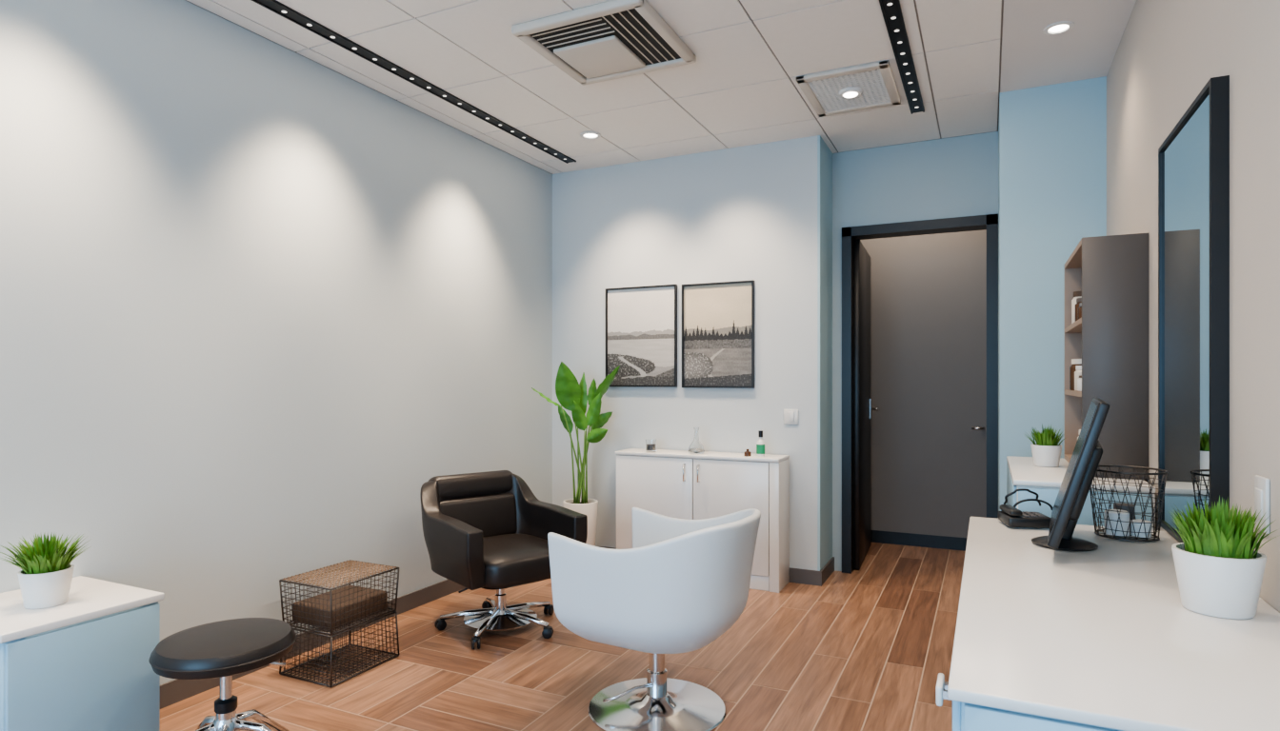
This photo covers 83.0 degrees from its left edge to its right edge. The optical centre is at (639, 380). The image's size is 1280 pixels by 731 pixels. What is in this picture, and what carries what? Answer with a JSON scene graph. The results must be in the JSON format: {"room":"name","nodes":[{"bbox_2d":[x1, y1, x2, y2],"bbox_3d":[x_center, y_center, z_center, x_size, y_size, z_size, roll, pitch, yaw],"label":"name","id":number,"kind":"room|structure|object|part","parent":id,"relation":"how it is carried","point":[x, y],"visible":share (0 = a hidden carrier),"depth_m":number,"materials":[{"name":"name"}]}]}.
{"room":"service shop","nodes":[
{"label":"service shop","id":0,"kind":"room"},
{"bbox_2d":[0,0,552,684],"bbox_3d":[-2.126,-0.120,2.006,0.100,2.640,6.974,0,0,26],"label":"wall","id":1,"kind":"structure","parent":0,"point":[256,297],"depth_m":2.94,"materials":[{"name":"grey paint"}]},
{"bbox_2d":[160,580,465,709],"bbox_3d":[-2.097,1.157,1.937,0.012,0.085,6.874,0,0,26],"label":"baseboard","id":2,"kind":"structure","parent":1,"relation":"attached to","point":[173,691],"depth_m":3.23,"materials":[{"name":"brown wood"}]},
{"bbox_2d":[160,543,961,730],"bbox_3d":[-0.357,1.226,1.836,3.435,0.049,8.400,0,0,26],"label":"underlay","id":3,"kind":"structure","parent":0,"point":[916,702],"depth_m":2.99,"materials":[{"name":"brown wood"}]},
{"bbox_2d":[160,542,965,730],"bbox_3d":[-0.236,1.200,1.972,3.329,0.001,8.544,0,0,26],"label":"floor","id":4,"kind":"structure","parent":0,"point":[892,707],"depth_m":3.03,"materials":[{"name":"brown wood"}]},
{"bbox_2d":[0,576,164,730],"bbox_3d":[-1.754,0.926,2.136,0.453,0.548,0.410,0,0,26],"label":"base cabinet","id":5,"kind":"object","parent":4,"relation":"on","point":[80,664],"visible":0.99,"depth_m":2.04,"materials":[{"name":"blue laminate"}]},
{"bbox_2d":[0,532,89,609],"bbox_3d":[-1.740,0.544,2.108,0.230,0.215,0.216,0,0,43],"label":"potted grass plant","id":6,"kind":"object","parent":5,"relation":"on","point":[45,577],"visible":1,"depth_m":2.07,"materials":[{"name":"white ceramic"}]},
{"bbox_3d":[-1.732,0.601,2.109,0.128,0.102,0.128,0,0,26],"label":"pot","id":7,"kind":"part","parent":6,"relation":"part of","materials":[{"name":"white ceramic"}]},
{"bbox_2d":[148,618,296,730],"bbox_3d":[-1.196,0.968,2.122,0.506,0.464,0.497,0,0,8],"label":"round stool","id":8,"kind":"object","parent":4,"relation":"on","point":[222,650],"visible":1,"depth_m":2.06,"materials":[{"name":"black leather"}]},
{"bbox_3d":[-1.206,0.771,2.106,0.365,0.069,0.365,0,0,8],"label":"seat","id":9,"kind":"part","parent":8,"relation":"part of","materials":[{"name":"black leather"}]},
{"bbox_3d":[-1.140,0.847,2.147,0.158,0.034,0.011,0,0,-31],"label":"height lever","id":10,"kind":"part","parent":8,"relation":"part of","materials":[{"name":"silver metal"}]},
{"bbox_2d":[279,560,399,687],"bbox_3d":[-1.259,1.003,3.047,0.297,0.388,0.368,0,0,26],"label":"storage basket","id":11,"kind":"object","parent":4,"relation":"on","point":[332,610],"visible":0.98,"depth_m":2.97,"materials":[{"name":"dark metal wire"},{"name":"brown fabric"}]},
{"bbox_3d":[-1.259,0.811,3.047,0.290,0.005,0.360,0,0,26],"label":"lid","id":12,"kind":"part","parent":11,"relation":"part of","materials":[{"name":"brown wood"}]},
{"bbox_2d":[420,470,587,649],"bbox_3d":[-0.685,0.838,3.525,0.640,0.723,0.682,0,0,-40],"label":"armchair","id":13,"kind":"object","parent":4,"relation":"on","point":[488,530],"visible":0.91,"depth_m":3.48,"materials":[{"name":"black leather"}]},
{"bbox_2d":[436,619,444,623],"bbox_3d":[-0.961,1.157,3.485,0.044,0.014,0.044,0,0,-40],"label":"hood","id":14,"kind":"object","parent":13,"relation":"attached to","point":[439,621],"depth_m":3.47,"materials":[{"name":"black plastic"}]},
{"bbox_2d":[470,637,480,642],"bbox_3d":[-0.736,1.157,3.237,0.044,0.014,0.044,0,0,-40],"label":"hood","id":15,"kind":"object","parent":13,"relation":"attached to","point":[474,639],"depth_m":3.22,"materials":[{"name":"black plastic"}]},
{"bbox_3d":[-0.678,1.135,3.516,0.350,0.050,0.350,0,0,-40],"label":"plate","id":16,"kind":"part","parent":13,"relation":"part of","materials":[{"name":"silver metal"}]},
{"bbox_3d":[-0.698,0.702,3.540,0.640,0.425,0.632,0,0,-40],"label":"arm and shell","id":17,"kind":"part","parent":13,"relation":"part of","materials":[{"name":"black leather"}]},
{"bbox_2d":[482,534,551,588],"bbox_3d":[-0.636,0.846,3.467,0.470,0.138,0.530,0,0,-40],"label":"seat cushion","id":18,"kind":"object","parent":13,"relation":"on","point":[509,560],"depth_m":3.27,"materials":[{"name":"black leather"}]},
{"bbox_2d":[542,626,552,631],"bbox_3d":[-0.430,1.157,3.375,0.044,0.014,0.044,0,0,-40],"label":"hood","id":19,"kind":"object","parent":13,"relation":"attached to","point":[546,629],"depth_m":3.36,"materials":[{"name":"black plastic"}]},
{"bbox_2d":[531,361,619,546],"bbox_3d":[-0.407,0.540,4.617,0.559,1.321,0.224,0,0,-4],"label":"potted plant","id":20,"kind":"object","parent":4,"relation":"on","point":[571,395],"visible":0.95,"depth_m":4.58,"materials":[{"name":"green plant"}]},
{"bbox_2d":[563,499,598,546],"bbox_3d":[-0.380,0.985,4.621,0.220,0.430,0.220,0,0,26],"label":"pot","id":21,"kind":"object","parent":20,"relation":"attached to","point":[587,507],"depth_m":4.55,"materials":[{"name":"white ceramic"}]},
{"bbox_2d":[547,507,760,730],"bbox_3d":[0.103,0.834,2.621,0.641,0.733,0.608,0,0,30],"label":"salon chair","id":22,"kind":"object","parent":4,"relation":"on","point":[681,585],"visible":1,"depth_m":2.43,"materials":[{"name":"white leather"}]},
{"bbox_3d":[-0.040,1.120,2.587,0.188,0.050,0.026,0,0,-15],"label":"foot lever","id":23,"kind":"part","parent":22,"relation":"part of","materials":[{"name":"silver metal"}]},
{"bbox_2d":[615,448,789,593],"bbox_3d":[0.360,0.822,4.406,1.044,0.757,0.266,0,0,26],"label":"storage cabinet","id":24,"kind":"object","parent":4,"relation":"on","point":[673,484],"visible":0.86,"depth_m":4.26,"materials":[{"name":"white laminate"}]},
{"bbox_2d":[645,439,656,452],"bbox_3d":[0.069,0.406,4.527,0.068,0.075,0.068,0,0,26],"label":"glass tumbler","id":25,"kind":"object","parent":24,"relation":"on","point":[650,444],"visible":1,"depth_m":4.50,"materials":[{"name":"clear glass"}]},
{"bbox_3d":[0.084,0.791,4.430,0.513,0.648,0.017,0,0,26],"label":"cabinet door","id":26,"kind":"part","parent":24,"relation":"part of","materials":[{"name":"white laminate"}]},
{"bbox_2d":[688,427,704,454],"bbox_3d":[0.344,0.363,4.406,0.100,0.160,0.100,0,0,26],"label":"flask","id":27,"kind":"object","parent":24,"relation":"on","point":[695,448],"visible":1,"depth_m":4.38,"materials":[{"name":"clear glass"}]},
{"bbox_3d":[0.527,0.791,4.217,0.459,0.648,0.017,0,0,26],"label":"cabinet door","id":28,"kind":"part","parent":24,"relation":"part of","materials":[{"name":"white laminate"}]},
{"bbox_2d":[743,449,751,457],"bbox_3d":[0.632,0.422,4.245,0.040,0.042,0.040,0,0,26],"label":"vial","id":29,"kind":"object","parent":24,"relation":"on","point":[748,453],"visible":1,"depth_m":4.23,"materials":[{"name":"brown glass"}]},
{"bbox_2d":[756,430,764,457],"bbox_3d":[0.708,0.368,4.242,0.052,0.150,0.052,0,0,26],"label":"bottle","id":30,"kind":"object","parent":24,"relation":"on","point":[760,445],"visible":1,"depth_m":4.22,"materials":[{"name":"green"}]},
{"bbox_3d":[0.811,0.833,4.204,0.055,0.735,0.240,0,0,26],"label":"panel","id":31,"kind":"part","parent":24,"relation":"part of","materials":[{"name":"white laminate"}]},
{"bbox_2d":[1006,456,1155,530],"bbox_3d":[1.679,0.773,2.832,0.412,0.854,0.880,0,0,26],"label":"base cabinet","id":32,"kind":"object","parent":4,"relation":"on","point":[1046,482],"visible":0.2,"depth_m":2.49,"materials":[{"name":"white laminate"}]},
{"bbox_3d":[1.500,0.471,2.921,0.012,0.198,0.855,0,0,26],"label":"drawer","id":33,"kind":"part","parent":32,"relation":"part of","materials":[{"name":"blue laminate"}]},
{"bbox_2d":[1026,424,1064,467],"bbox_3d":[1.643,0.259,2.932,0.149,0.172,0.151,0,0,-3],"label":"potted grass plant","id":34,"kind":"object","parent":32,"relation":"on","point":[1047,451],"visible":1,"depth_m":2.90,"materials":[{"name":"white ceramic"}]},
{"bbox_3d":[1.650,0.302,2.935,0.112,0.085,0.112,0,0,26],"label":"pot","id":35,"kind":"part","parent":34,"relation":"part of","materials":[{"name":"white ceramic"}]},
{"bbox_3d":[1.494,0.471,2.441,0.387,0.198,0.010,0,0,26],"label":"rail","id":36,"kind":"part","parent":32,"relation":"part of","materials":[{"name":"blue laminate"}]},
{"bbox_2d":[935,517,1279,730],"bbox_3d":[1.004,0.822,1.589,0.577,0.756,1.466,0,0,26],"label":"reception desk","id":37,"kind":"object","parent":4,"relation":"on","point":[1104,638],"visible":0.94,"depth_m":1.21,"materials":[{"name":"white laminate"}]},
{"bbox_3d":[0.470,0.484,1.133,0.010,0.032,0.060,0,0,26],"label":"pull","id":38,"kind":"part","parent":37,"relation":"part of","materials":[{"name":"white laminate"}]},
{"bbox_3d":[0.566,0.584,1.270,0.012,0.233,0.470,0,0,26],"label":"drawer","id":39,"kind":"part","parent":37,"relation":"part of","materials":[{"name":"blue laminate"}]},
{"bbox_2d":[997,488,1052,528],"bbox_3d":[1.190,0.387,2.207,0.153,0.104,0.120,0,0,11],"label":"desk telephone","id":40,"kind":"object","parent":37,"relation":"on","point":[1010,516],"visible":0.98,"depth_m":2.17,"materials":[{"name":"black plastic"}]},
{"bbox_3d":[1.206,0.366,2.247,0.136,0.064,0.032,0,0,11],"label":"cord","id":41,"kind":"part","parent":40,"relation":"part of","materials":[{"name":"black plastic"}]},
{"bbox_3d":[0.702,0.824,0.933,0.516,0.712,0.011,0,0,26],"label":"panel","id":42,"kind":"part","parent":37,"relation":"part of","materials":[{"name":"blue laminate"}]},
{"bbox_2d":[1031,398,1110,551],"bbox_3d":[1.149,0.246,1.943,0.172,0.392,0.500,0,0,31],"label":"computer monitor","id":43,"kind":"object","parent":37,"relation":"on","point":[1088,452],"visible":1,"depth_m":1.80,"materials":[{"name":"black plastic"}]},
{"bbox_2d":[1089,464,1168,541],"bbox_3d":[1.382,0.346,2.054,0.194,0.192,0.194,0,0,26],"label":"basket","id":44,"kind":"object","parent":37,"relation":"on","point":[1120,521],"visible":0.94,"depth_m":2.02,"materials":[{"name":"black metal"}]},
{"bbox_2d":[1104,509,1129,536],"bbox_3d":[1.351,0.400,2.047,0.060,0.069,0.060,0,0,26],"label":"jar","id":45,"kind":"object","parent":44,"relation":"on","point":[1110,526],"depth_m":2.02,"materials":[{"name":"white ceramic"}]},
{"bbox_2d":[1113,502,1135,533],"bbox_3d":[1.398,0.394,2.088,0.052,0.081,0.052,0,0,26],"label":"jar","id":46,"kind":"object","parent":44,"relation":"on","point":[1125,507],"depth_m":2.07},
{"bbox_2d":[1130,520,1151,538],"bbox_3d":[1.402,0.411,2.022,0.048,0.046,0.048,0,0,26],"label":"jar","id":47,"kind":"object","parent":44,"relation":"on","point":[1136,526],"depth_m":2.00,"materials":[{"name":"white ceramic"}]},
{"bbox_2d":[1161,495,1278,619],"bbox_3d":[1.117,0.332,1.394,0.179,0.222,0.177,0,0,26],"label":"potted grass plant","id":48,"kind":"object","parent":37,"relation":"on","point":[1219,571],"visible":1,"depth_m":1.35,"materials":[{"name":"white ceramic"}]},
{"bbox_3d":[1.115,0.386,1.395,0.144,0.115,0.144,0,0,26],"label":"pot","id":49,"kind":"part","parent":48,"relation":"part of","materials":[{"name":"white ceramic"}]},
{"bbox_2d":[185,0,1003,174],"bbox_3d":[-0.354,-1.493,1.835,3.441,0.094,8.400,0,0,26],"label":"ceiling","id":50,"kind":"structure","parent":0,"point":[915,7],"depth_m":3.33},
{"bbox_2d":[251,0,576,163],"bbox_3d":[-1.766,-1.437,2.003,0.068,0.013,6.080,0,0,26],"label":"recessed light","id":51,"kind":"object","parent":50,"relation":"in","point":[274,6],"visible":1,"depth_m":3.33,"materials":[{"name":"black metal"}]},
{"bbox_2d":[580,131,600,139],"bbox_3d":[-0.289,-1.434,4.222,0.122,0.008,0.122,0,0,26],"label":"recessed light","id":52,"kind":"object","parent":50,"relation":"in","point":[587,134],"visible":1,"depth_m":4.22,"materials":[{"name":"white plastic"}]},
{"bbox_2d":[511,0,696,85],"bbox_3d":[-0.137,-1.423,3.062,0.580,0.035,0.580,0,0,26],"label":"air vent","id":53,"kind":"object","parent":50,"relation":"attached to","point":[611,39],"visible":1,"depth_m":3.02,"materials":[{"name":"plastic"}]},
{"bbox_3d":[-0.378,-1.423,3.178,0.045,0.035,0.540,0,0,26],"label":"frame","id":54,"kind":"part","parent":53,"relation":"part of","materials":[{"name":"plastic"}]},
{"bbox_3d":[-0.253,-1.423,2.821,0.580,0.035,0.045,0,0,26],"label":"frame","id":55,"kind":"part","parent":53,"relation":"part of","materials":[{"name":"plastic"}]},
{"bbox_3d":[-0.174,-1.418,3.168,0.300,0.024,0.300,0,0,26],"label":"panel","id":56,"kind":"part","parent":53,"relation":"part of","materials":[{"name":"plastic"}]},
{"bbox_3d":[-0.021,-1.423,3.303,0.580,0.035,0.045,0,0,26],"label":"frame","id":57,"kind":"part","parent":53,"relation":"part of","materials":[{"name":"plastic"}]},
{"bbox_3d":[0.104,-1.423,2.946,0.045,0.035,0.540,0,0,26],"label":"frame","id":58,"kind":"part","parent":53,"relation":"part of","materials":[{"name":"plastic"}]},
{"bbox_2d":[795,60,900,117],"bbox_3d":[1.039,-1.423,3.567,0.420,0.034,0.530,0,0,26],"label":"ceiling vent","id":59,"kind":"object","parent":50,"relation":"in","point":[870,86],"depth_m":3.52,"materials":[{"name":"white metal"}]},
{"bbox_2d":[879,0,924,114],"bbox_3d":[0.158,-1.437,1.101,0.068,0.013,6.120,0,0,26],"label":"recessed light","id":60,"kind":"object","parent":50,"relation":"in","point":[891,10],"visible":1,"depth_m":3.14,"materials":[{"name":"black metal"}]},
{"bbox_2d":[1043,20,1074,35],"bbox_3d":[1.702,-1.434,2.939,0.108,0.008,0.108,0,0,26],"label":"recessed light","id":61,"kind":"object","parent":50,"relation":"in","point":[1062,27],"visible":1,"depth_m":2.94,"materials":[{"name":"white plastic"}]},
{"bbox_2d":[552,135,817,570],"bbox_3d":[0.236,-0.120,4.684,1.835,2.640,0.100,0,0,26],"label":"wall","id":62,"kind":"structure","parent":0,"point":[747,212],"depth_m":4.57,"materials":[{"name":"white paint"}]},
{"bbox_2d":[605,284,677,387],"bbox_3d":[0.004,-0.287,4.727,0.510,0.655,0.025,0,0,26],"label":"framed picture","id":63,"kind":"object","parent":62,"relation":"attached to","point":[641,322],"visible":1,"depth_m":4.72,"materials":[{"name":"black paper"}]},
{"bbox_2d":[595,545,819,586],"bbox_3d":[0.218,1.157,4.631,1.850,0.085,0.012,0,0,26],"label":"baseboard","id":64,"kind":"structure","parent":62,"relation":"attached to","point":[796,575],"depth_m":4.26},
{"bbox_2d":[681,280,754,388],"bbox_3d":[0.481,-0.283,4.497,0.470,0.654,0.025,0,0,26],"label":"framed picture","id":65,"kind":"object","parent":62,"relation":"attached to","point":[718,318],"visible":1,"depth_m":4.50,"materials":[{"name":"grey paper"}]},
{"bbox_2d":[783,409,798,424],"bbox_3d":[0.899,0.215,4.304,0.086,0.090,0.012,0,0,26],"label":"light switch","id":66,"kind":"object","parent":62,"relation":"attached to","point":[790,416],"visible":1,"depth_m":4.30,"materials":[{"name":"white plastic"}]},
{"bbox_2d":[820,557,834,586],"bbox_3d":[1.139,1.157,4.397,0.012,0.085,0.388,0,0,26],"label":"baseboard","id":67,"kind":"structure","parent":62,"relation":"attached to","point":[828,570],"depth_m":4.36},
{"bbox_2d":[817,135,832,571],"bbox_3d":[1.129,-0.120,4.408,0.015,2.640,0.376,0,0,26],"label":"wall","id":68,"kind":"structure","parent":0,"point":[824,153],"depth_m":4.35,"materials":[{"name":"paint"}]},
{"bbox_2d":[832,131,998,571],"bbox_3d":[1.656,-0.120,4.419,0.954,2.640,0.100,0,0,26],"label":"wall","id":69,"kind":"structure","parent":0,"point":[951,177],"depth_m":4.41,"materials":[{"name":"blue paint"}]},
{"bbox_2d":[998,76,1106,511],"bbox_3d":[2.155,-0.120,3.835,0.452,2.640,0.720,0,0,26],"label":"wall","id":70,"kind":"structure","parent":0,"point":[1052,138],"depth_m":3.54,"materials":[{"name":"blue paint"}]},
{"bbox_2d":[1000,0,1136,92],"bbox_3d":[0.563,-1.442,0.523,0.450,0.009,6.630,0,0,26],"label":"ceiling plasterboard","id":71,"kind":"structure","parent":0,"point":[1031,57],"depth_m":3.06,"materials":[{"name":"white paint"}]},
{"bbox_2d":[1106,0,1279,613],"bbox_3d":[0.833,-0.120,0.449,0.100,2.640,6.730,0,0,26],"label":"wall","id":72,"kind":"structure","parent":0,"point":[1168,51],"depth_m":1.63,"materials":[{"name":"paint"}]},
{"bbox_2d":[1064,232,1148,479],"bbox_3d":[1.826,-0.085,2.861,0.198,0.860,0.680,0,0,26],"label":"bookshelf","id":73,"kind":"object","parent":72,"relation":"attached to","point":[1110,336],"visible":0.82,"depth_m":2.56,"materials":[{"name":"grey wood"}]},
{"bbox_3d":[1.823,0.335,2.865,0.188,0.020,0.636,0,0,26],"label":"shelf","id":74,"kind":"part","parent":73,"relation":"part of","materials":[{"name":"brown wood"}]},
{"bbox_3d":[1.823,-0.505,2.865,0.188,0.020,0.636,0,0,26],"label":"shelf","id":75,"kind":"part","parent":73,"relation":"part of","materials":[{"name":"brown wood"}]},
{"bbox_3d":[1.823,-0.220,2.865,0.188,0.020,0.636,0,0,26],"label":"shelf","id":76,"kind":"part","parent":73,"relation":"part of","materials":[{"name":"brown wood"}]},
{"bbox_3d":[1.823,0.050,2.865,0.188,0.020,0.636,0,0,26],"label":"shelf","id":77,"kind":"part","parent":73,"relation":"part of","materials":[{"name":"brown wood"}]},
{"bbox_2d":[1069,359,1081,390],"bbox_3d":[1.847,-0.025,3.029,0.080,0.130,0.080,0,0,26],"label":"storage jar","id":78,"kind":"object","parent":73,"relation":"on","point":[1074,362],"visible":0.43,"depth_m":3.02,"materials":[{"name":"glass"}]},
{"bbox_3d":[1.847,-0.080,3.029,0.070,0.021,0.070,0,0,26],"label":"lid","id":79,"kind":"part","parent":78,"relation":"part of","materials":[{"name":"white plastic"}]},
{"bbox_2d":[1071,291,1081,323],"bbox_3d":[1.834,-0.300,3.002,0.072,0.140,0.072,0,0,26],"label":"storage jar","id":80,"kind":"object","parent":73,"relation":"on","point":[1076,294],"visible":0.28,"depth_m":3.00,"materials":[{"name":"ceramic"}]},
{"bbox_3d":[1.834,-0.359,3.002,0.063,0.022,0.063,0,0,26],"label":"lid","id":81,"kind":"part","parent":80,"relation":"part of","materials":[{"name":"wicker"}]},
{"bbox_2d":[1074,365,1081,390],"bbox_3d":[1.791,-0.011,2.912,0.072,0.100,0.072,0,0,26],"label":"storage jar","id":82,"kind":"object","parent":73,"relation":"on","point":[1078,371],"visible":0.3,"depth_m":2.91,"materials":[{"name":"white ceramic"}]},
{"bbox_2d":[1074,298,1081,321],"bbox_3d":[1.782,-0.281,2.893,0.072,0.100,0.072,0,0,26],"label":"storage jar","id":83,"kind":"object","parent":73,"relation":"on","point":[1078,300],"visible":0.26,"depth_m":2.89,"materials":[{"name":"glass"}]},
{"bbox_2d":[1077,375,1081,391],"bbox_3d":[1.743,0.009,2.812,0.072,0.060,0.072,0,0,26],"label":"storage jar","id":84,"kind":"object","parent":73,"relation":"on","point":[1079,381],"visible":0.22,"depth_m":2.81,"materials":[{"name":"white ceramic"}]},
{"bbox_2d":[1078,302,1081,319],"bbox_3d":[1.734,-0.266,2.794,0.072,0.070,0.072,0,0,26],"label":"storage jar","id":85,"kind":"object","parent":73,"relation":"on","point":[1080,304],"visible":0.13,"depth_m":2.79,"materials":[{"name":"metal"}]},
{"bbox_2d":[1158,75,1229,542],"bbox_3d":[1.478,-0.135,1.947,0.035,1.150,0.580,0,0,26],"label":"wall mirror","id":86,"kind":"object","parent":72,"relation":"attached to","point":[1193,160],"visible":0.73,"depth_m":1.84,"materials":[{"name":"mirror"}]},
{"bbox_2d":[1161,90,1209,533],"bbox_3d":[1.472,-0.135,1.950,0.008,1.122,0.552,0,0,26],"label":"mirror glass","id":87,"kind":"object","parent":86,"relation":"attached to","point":[1186,150],"depth_m":1.93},
{"bbox_2d":[1254,475,1270,534],"bbox_3d":[1.262,0.250,1.468,0.011,0.110,0.070,0,0,26],"label":"wall outlet","id":88,"kind":"object","parent":72,"relation":"attached to","point":[1262,485],"visible":0.84,"depth_m":1.45,"materials":[{"name":"white plastic"}]},
{"bbox_2d":[1254,487,1262,519],"bbox_3d":[1.259,0.250,1.470,0.005,0.060,0.040,0,0,26],"label":"socket","id":89,"kind":"object","parent":88,"relation":"attached to","point":[1258,491],"depth_m":1.47,"materials":[{"name":"white plastic"}]},
{"bbox_3d":[1.908,-0.120,5.352,2.200,2.640,0.100,0,0,26],"label":"wall","id":90,"kind":"structure","parent":0,"visible":0},
{"bbox_2d":[870,530,967,551],"bbox_3d":[1.838,1.155,5.322,2.100,0.090,0.015,0,0,26],"label":"baseboard","id":91,"kind":"structure","parent":90,"relation":"attached to","point":[876,536],"depth_m":5.22,"materials":[{"name":"black metal"}]},
{"bbox_2d":[860,229,986,538],"bbox_3d":[2.005,0.005,5.243,0.970,2.210,0.012,0,0,26],"label":"door leaf","id":92,"kind":"structure","parent":90,"relation":"in","point":[929,291],"depth_m":5.20,"materials":[{"name":"grey paint"}]},
{"bbox_3d":[1.657,-0.120,4.945,2.300,2.640,1.050,0,0,26],"label":"wall","id":93,"kind":"structure","parent":0,"visible":0},
{"bbox_2d":[841,213,998,574],"bbox_3d":[1.825,0.121,4.682,0.875,2.158,0.780,0,0,26],"label":"door frame","id":94,"kind":"structure","parent":93,"relation":"in","point":[989,222],"depth_m":4.39,"materials":[{"name":"black metal"}]},
{"bbox_2d":[853,239,870,569],"bbox_3d":[1.512,0.148,4.913,0.040,2.087,0.745,0,0,23],"label":"door leaf","id":95,"kind":"structure","parent":94,"relation":"attached to","point":[861,257],"depth_m":4.67,"materials":[{"name":"black wood"}]},
{"bbox_2d":[869,399,871,419],"bbox_3d":[1.654,0.200,5.187,0.006,0.140,0.040,0,0,23],"label":"plate","id":96,"kind":"object","parent":95,"relation":"attached to","point":[870,399],"visible":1,"depth_m":5.17,"materials":[{"name":"metal"}]}
]}

